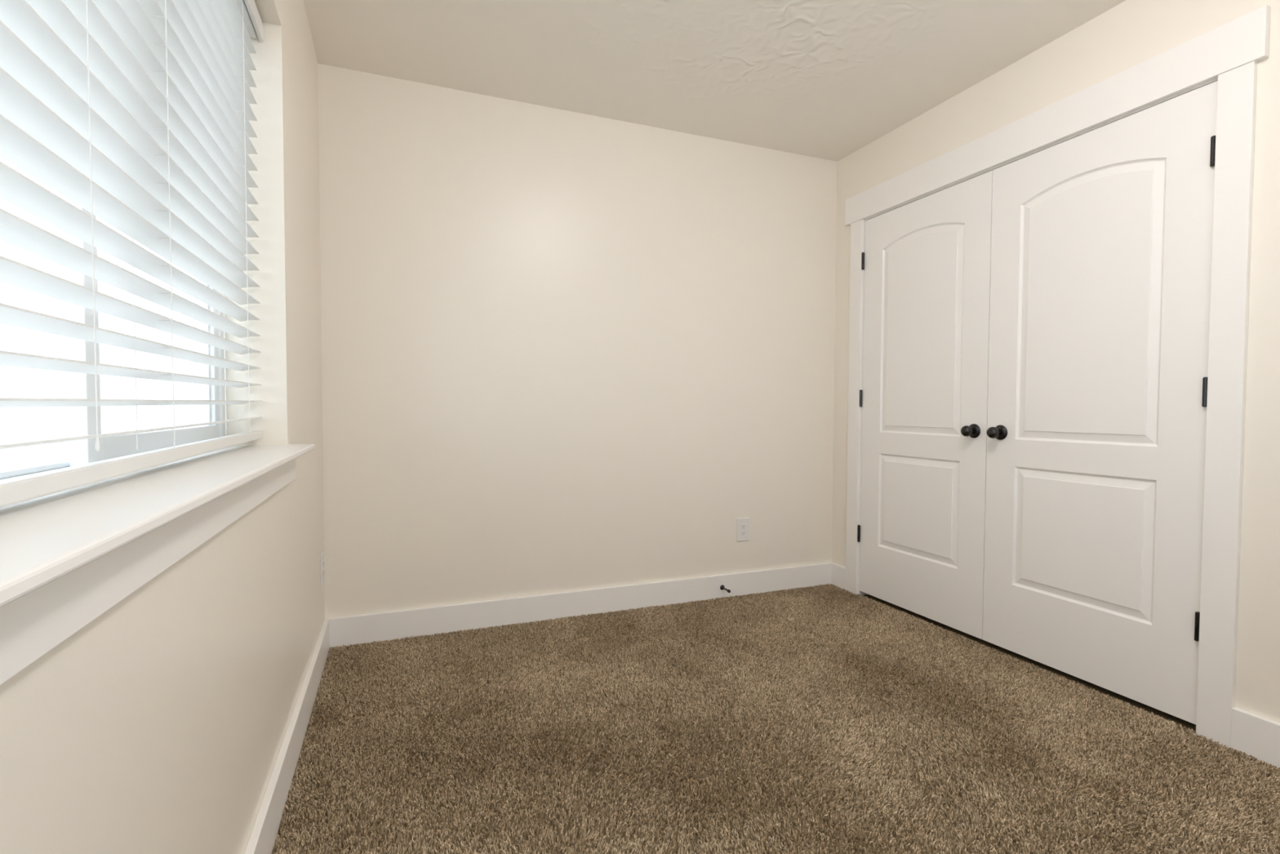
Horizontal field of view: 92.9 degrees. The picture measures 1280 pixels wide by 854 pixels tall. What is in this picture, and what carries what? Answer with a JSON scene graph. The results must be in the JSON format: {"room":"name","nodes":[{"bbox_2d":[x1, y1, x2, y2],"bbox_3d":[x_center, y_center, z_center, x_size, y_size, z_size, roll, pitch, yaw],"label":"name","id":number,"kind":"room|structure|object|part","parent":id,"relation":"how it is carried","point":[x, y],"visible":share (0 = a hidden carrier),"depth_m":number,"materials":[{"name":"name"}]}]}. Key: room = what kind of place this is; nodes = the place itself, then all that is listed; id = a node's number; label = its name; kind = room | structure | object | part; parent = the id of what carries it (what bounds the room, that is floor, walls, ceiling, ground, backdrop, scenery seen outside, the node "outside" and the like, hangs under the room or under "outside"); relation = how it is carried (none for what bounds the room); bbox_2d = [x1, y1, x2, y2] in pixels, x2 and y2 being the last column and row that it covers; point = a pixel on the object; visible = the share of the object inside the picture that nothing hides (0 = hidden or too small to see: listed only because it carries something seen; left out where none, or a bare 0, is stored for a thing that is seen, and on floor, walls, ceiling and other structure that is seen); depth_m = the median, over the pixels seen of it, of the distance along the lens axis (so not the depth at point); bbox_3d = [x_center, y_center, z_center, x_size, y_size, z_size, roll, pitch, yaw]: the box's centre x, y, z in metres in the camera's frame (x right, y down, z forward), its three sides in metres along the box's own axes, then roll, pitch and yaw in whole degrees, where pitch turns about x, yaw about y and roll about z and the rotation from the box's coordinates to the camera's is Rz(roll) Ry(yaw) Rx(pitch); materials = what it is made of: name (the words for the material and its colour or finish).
{"room":"empty bedroom","nodes":[
{"label":"empty bedroom","id":0,"kind":"room"},
{"bbox_2d":[0,0,324,853],"bbox_3d":[-0.863,-0.231,1.070,0.215,2.451,3.120,0,2,-22],"label":"wall","id":1,"kind":"structure","parent":0,"point":[159,726],"depth_m":1.13,"materials":[{"name":"white paint"}]},
{"bbox_2d":[0,191,315,685],"bbox_3d":[-0.808,-0.467,1.020,0.281,1.285,1.548,0,2,-22],"label":"window","id":2,"kind":"structure","parent":1,"relation":"in","point":[68,557],"depth_m":0.75,"materials":[{"name":"white plastic"}]},
{"bbox_3d":[-0.801,-0.492,0.665,0.024,1.128,0.758,0,2,-22],"label":"sash","id":3,"kind":"part","parent":2,"relation":"part of","materials":[{"name":"white plastic"}]},
{"bbox_3d":[-0.908,-0.514,0.978,0.064,1.189,1.488,0,2,-22],"label":"frame","id":4,"kind":"part","parent":2,"relation":"part of","materials":[{"name":"white plastic"}]},
{"bbox_2d":[0,0,263,507],"bbox_3d":[-0.811,-0.515,1.017,0.068,1.175,1.476,0,2,-22],"label":"window blind","id":5,"kind":"object","parent":2,"relation":"attached to","point":[138,113],"visible":1,"depth_m":0.92,"materials":[{"name":"white plastic"}]},
{"bbox_3d":[-0.675,-0.513,0.743,0.005,1.086,0.005,0,2,-22],"label":"lift cord","id":6,"kind":"part","parent":5,"relation":"part of","materials":[{"name":"white fabric"}]},
{"bbox_3d":[-0.821,0.052,1.032,0.051,0.040,1.468,0,2,-22],"label":"rail","id":7,"kind":"part","parent":5,"relation":"part of","materials":[{"name":"white plastic"}]},
{"bbox_3d":[-0.819,-0.513,1.015,0.053,1.103,0.002,0,2,-22],"label":"ladder cord","id":8,"kind":"part","parent":5,"relation":"part of","materials":[{"name":"white fabric"}]},
{"bbox_3d":[-1.029,-0.533,1.543,0.053,1.099,0.002,0,2,-22],"label":"ladder cord","id":9,"kind":"part","parent":5,"relation":"part of","materials":[{"name":"white fabric"}]},
{"bbox_3d":[-1.019,-0.513,1.289,0.024,1.128,0.756,0,2,-22],"label":"sash","id":10,"kind":"part","parent":2,"relation":"part of","materials":[{"name":"white plastic"}]},
{"bbox_3d":[-0.780,0.083,1.049,0.217,0.016,1.548,0,2,-22],"label":"sill","id":11,"kind":"part","parent":2,"relation":"part of","materials":[{"name":"white paint"}]},
{"bbox_2d":[244,619,329,853],"bbox_3d":[-0.755,0.928,1.142,0.019,0.130,3.101,0,2,-22],"label":"baseboard","id":12,"kind":"structure","parent":1,"relation":"attached to","point":[262,838],"depth_m":1.62,"materials":[{"name":"white paint"}]},
{"bbox_2d":[320,551,324,586],"bbox_3d":[-1.300,0.580,2.490,0.008,0.125,0.076,0,2,-22],"label":"wall outlet","id":13,"kind":"object","parent":1,"relation":"attached to","point":[322,557],"visible":1,"depth_m":2.46,"materials":[{"name":"white plastic"}]},
{"bbox_2d":[318,63,836,617],"bbox_3d":[0.122,-0.295,3.204,3.621,2.451,0.120,0,2,-22],"label":"wall","id":14,"kind":"structure","parent":0,"point":[562,350],"depth_m":2.93,"materials":[{"name":"white paint"}]},
{"bbox_2d":[324,562,833,648],"bbox_3d":[-0.106,0.869,3.078,2.656,0.130,0.019,0,2,-22],"label":"baseboard","id":15,"kind":"structure","parent":14,"relation":"attached to","point":[348,630],"depth_m":2.96,"materials":[{"name":"white paint"}]},
{"bbox_2d":[720,584,730,592],"bbox_3d":[0.459,0.868,3.249,0.027,0.027,0.080,0,2,-22],"label":"door stop","id":16,"kind":"object","parent":14,"relation":"attached to","point":[722,587],"visible":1,"depth_m":3.27,"materials":[{"name":"black metal"}]},
{"bbox_2d":[737,517,749,541],"bbox_3d":[0.567,0.563,3.340,0.076,0.125,0.008,0,2,-22],"label":"wall outlet","id":17,"kind":"object","parent":14,"relation":"attached to","point":[743,524],"visible":1,"depth_m":3.34,"materials":[{"name":"white plastic"}]},
{"bbox_2d":[740,530,746,535],"bbox_3d":[0.568,0.583,3.338,0.033,0.028,0.003,0,2,-22],"label":"receptacle","id":18,"kind":"object","parent":17,"relation":"attached to","point":[742,532],"depth_m":3.34,"materials":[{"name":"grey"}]},
{"bbox_2d":[741,523,746,528],"bbox_3d":[0.568,0.544,3.337,0.033,0.028,0.003,0,2,-22],"label":"receptacle","id":19,"kind":"object","parent":17,"relation":"attached to","point":[743,525],"depth_m":3.34,"materials":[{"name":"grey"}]},
{"bbox_2d":[302,0,1125,161],"bbox_3d":[0.733,-1.520,1.673,3.596,0.100,3.340,0,2,-22],"label":"ceiling","id":20,"kind":"structure","parent":0,"point":[824,79],"depth_m":2.44,"materials":[{"name":"white paint"}]},
{"bbox_2d":[271,583,1279,853],"bbox_3d":[0.723,1.029,1.754,3.596,0.099,3.340,0,2,-22],"label":"floor","id":21,"kind":"structure","parent":0,"point":[828,718],"depth_m":1.84,"materials":[{"name":"brown carpet"}]},
{"bbox_2d":[831,0,1279,723],"bbox_3d":[1.759,-0.254,2.112,0.115,2.451,3.120,0,2,-22],"label":"wall","id":22,"kind":"structure","parent":0,"point":[1131,33],"depth_m":1.96,"materials":[{"name":"white paint"}]},
{"bbox_2d":[831,563,845,589],"bbox_3d":[1.146,0.861,3.498,0.019,0.130,0.123,0,2,-22],"label":"baseboard","id":23,"kind":"structure","parent":22,"relation":"attached to","point":[837,571],"depth_m":3.49,"materials":[{"name":"white paint"}]},
{"bbox_2d":[857,170,992,639],"bbox_3d":[1.339,-0.095,2.973,0.102,2.020,0.768,0,2,-22],"label":"door","id":24,"kind":"structure","parent":22,"relation":"in","point":[926,262],"depth_m":2.91,"materials":[{"name":"white paint"}]},
{"bbox_3d":[1.436,0.018,2.667,0.056,0.049,0.049,0,2,-22],"label":"knob handle","id":25,"kind":"part","parent":24,"relation":"part of","materials":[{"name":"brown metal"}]},
{"bbox_3d":[1.467,0.018,2.680,0.012,0.064,0.064,0,2,-22],"label":"knob","id":26,"kind":"part","parent":24,"relation":"part of","materials":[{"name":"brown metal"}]},
{"bbox_2d":[844,4,1271,747],"bbox_3d":[1.538,-0.146,2.640,0.138,2.201,1.779,0,2,-22],"label":"door frame","id":27,"kind":"structure","parent":22,"relation":"attached to","point":[1236,87],"depth_m":1.88,"materials":[{"name":"white paint"}]},
{"bbox_2d":[982,80,1217,724],"bbox_3d":[1.624,-0.071,2.256,0.102,2.020,0.770,0,2,-22],"label":"door","id":28,"kind":"structure","parent":22,"relation":"in","point":[1101,237],"depth_m":2.18,"materials":[{"name":"white paint"}]},
{"bbox_3d":[1.483,0.023,2.549,0.056,0.049,0.049,0,2,-22],"label":"knob handle","id":29,"kind":"part","parent":28,"relation":"part of","materials":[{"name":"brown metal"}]},
{"bbox_3d":[1.514,0.023,2.562,0.012,0.064,0.064,0,2,-22],"label":"knob","id":30,"kind":"part","parent":28,"relation":"part of","materials":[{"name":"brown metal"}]},
{"bbox_2d":[1230,706,1279,768],"bbox_3d":[2.035,0.935,1.262,0.019,0.130,1.265,0,2,-22],"label":"baseboard","id":31,"kind":"structure","parent":22,"relation":"attached to","point":[1258,736],"depth_m":1.79,"materials":[{"name":"white paint"}]},
{"label":"outside","id":32,"kind":"structure","parent":0,"visible":0},
{"bbox_2d":[0,434,62,469],"bbox_3d":[-3.193,1.429,7.262,80.000,0.200,70.000,0,2,-22],"label":"ground","id":33,"kind":"structure","parent":32,"point":[37,454],"depth_m":20.55,"materials":[{"name":"white"}]}
]}

